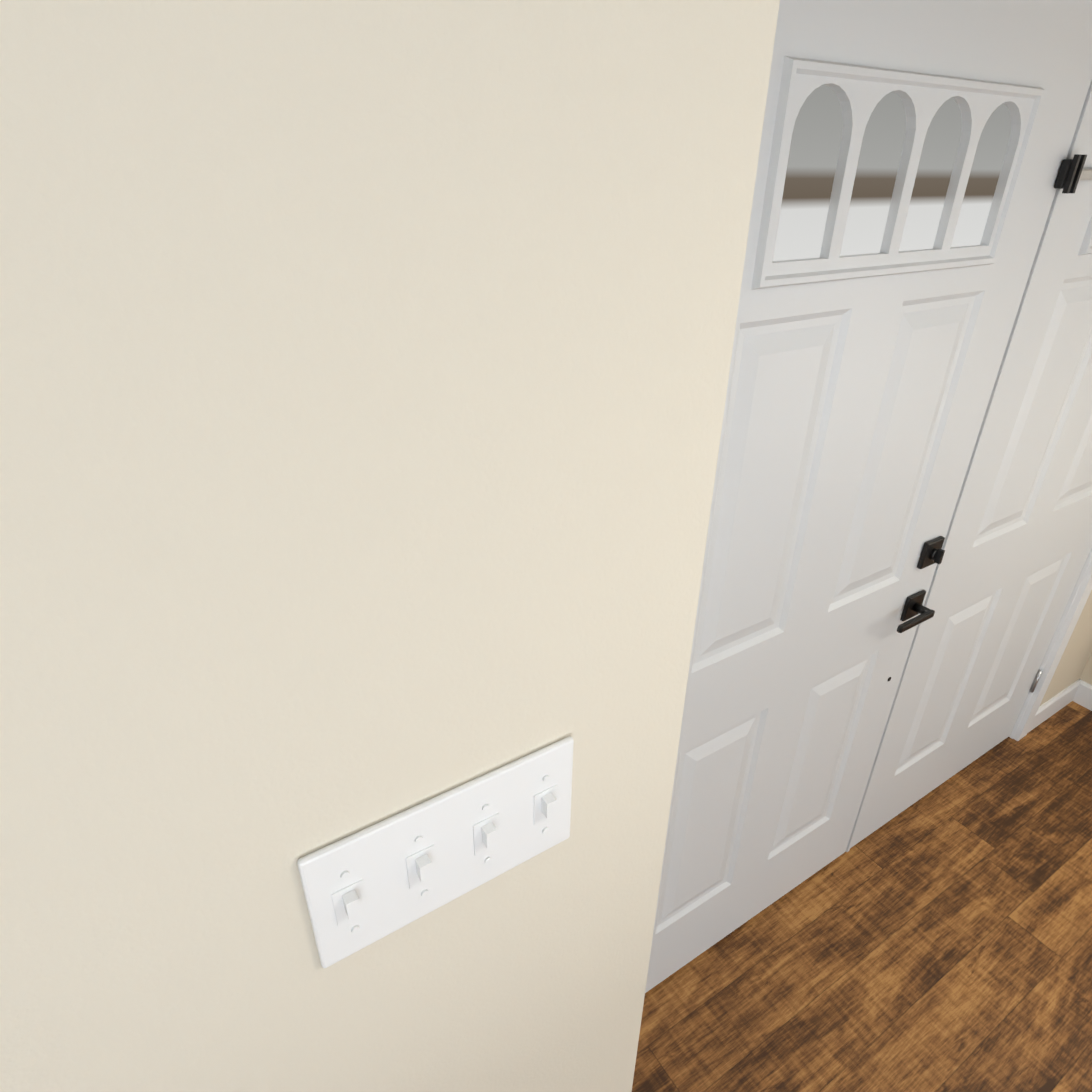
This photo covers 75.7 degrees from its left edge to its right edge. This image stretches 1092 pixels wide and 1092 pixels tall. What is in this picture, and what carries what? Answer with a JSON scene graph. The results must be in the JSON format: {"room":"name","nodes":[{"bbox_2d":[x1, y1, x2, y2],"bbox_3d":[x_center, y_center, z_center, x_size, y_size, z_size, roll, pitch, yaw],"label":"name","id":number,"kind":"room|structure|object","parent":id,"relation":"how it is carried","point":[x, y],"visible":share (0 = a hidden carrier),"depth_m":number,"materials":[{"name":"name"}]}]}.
{"room":"home entryway","nodes":[
{"label":"home entryway","id":0,"kind":"room"},
{"bbox_2d":[0,0,1091,1091],"bbox_3d":[-0.353,0.290,0.677,8.140,2.380,0.455,-16,33,-28],"label":"wall","id":1,"kind":"structure","parent":0,"point":[363,375],"depth_m":0.38,"materials":[{"name":"beige paint"}]},
{"bbox_2d":[297,736,573,967],"bbox_3d":[-0.068,0.231,0.532,0.217,0.116,0.016,-16,33,-28],"label":"switch plate","id":2,"kind":"object","parent":1,"relation":"attached to","point":[363,888],"visible":1,"depth_m":0.52,"materials":[{"name":"white plastic"}]},
{"bbox_2d":[645,0,1091,992],"bbox_3d":[0.515,0.130,1.371,0.892,2.000,0.097,-16,33,-28],"label":"front door","id":3,"kind":"structure","parent":1,"relation":"in","point":[913,154],"depth_m":1.19,"materials":[{"name":"grey wood"}]},
{"bbox_2d":[846,80,1091,851],"bbox_3d":[1.262,-0.097,1.806,0.933,2.000,0.069,-16,33,-28],"label":"front door","id":4,"kind":"structure","parent":1,"relation":"in","point":[1017,546],"depth_m":1.77,"materials":[{"name":"grey wood"}]},
{"bbox_2d":[1009,548,1091,740],"bbox_3d":[0.877,-0.026,1.610,1.930,2.075,0.136,-16,33,-28],"label":"door frame","id":5,"kind":"structure","parent":1,"relation":"attached to","point":[1081,592],"depth_m":2.24,"materials":[{"name":"white wood"}]},
{"bbox_2d":[1028,679,1083,731],"bbox_3d":[1.863,0.587,2.581,0.355,0.092,0.013,-16,33,-28],"label":"baseboard","id":6,"kind":"structure","parent":1,"relation":"attached to","point":[1079,691],"depth_m":2.58,"materials":[{"name":"white wood"}]},
{"bbox_2d":[1075,679,1091,710],"bbox_3d":[2.104,0.615,2.535,0.023,0.092,0.333,-16,33,-28],"label":"baseboard","id":7,"kind":"structure","parent":1,"relation":"attached to","point":[1084,698],"depth_m":2.63,"materials":[{"name":"white wood"}]},
{"bbox_2d":[632,701,1091,1091],"bbox_3d":[1.233,2.608,-0.938,8.140,0.120,6.435,-16,33,-28],"label":"floor","id":8,"kind":"structure","parent":0,"point":[938,938],"depth_m":1.78,"materials":[{"name":"brown wood"}]}
]}

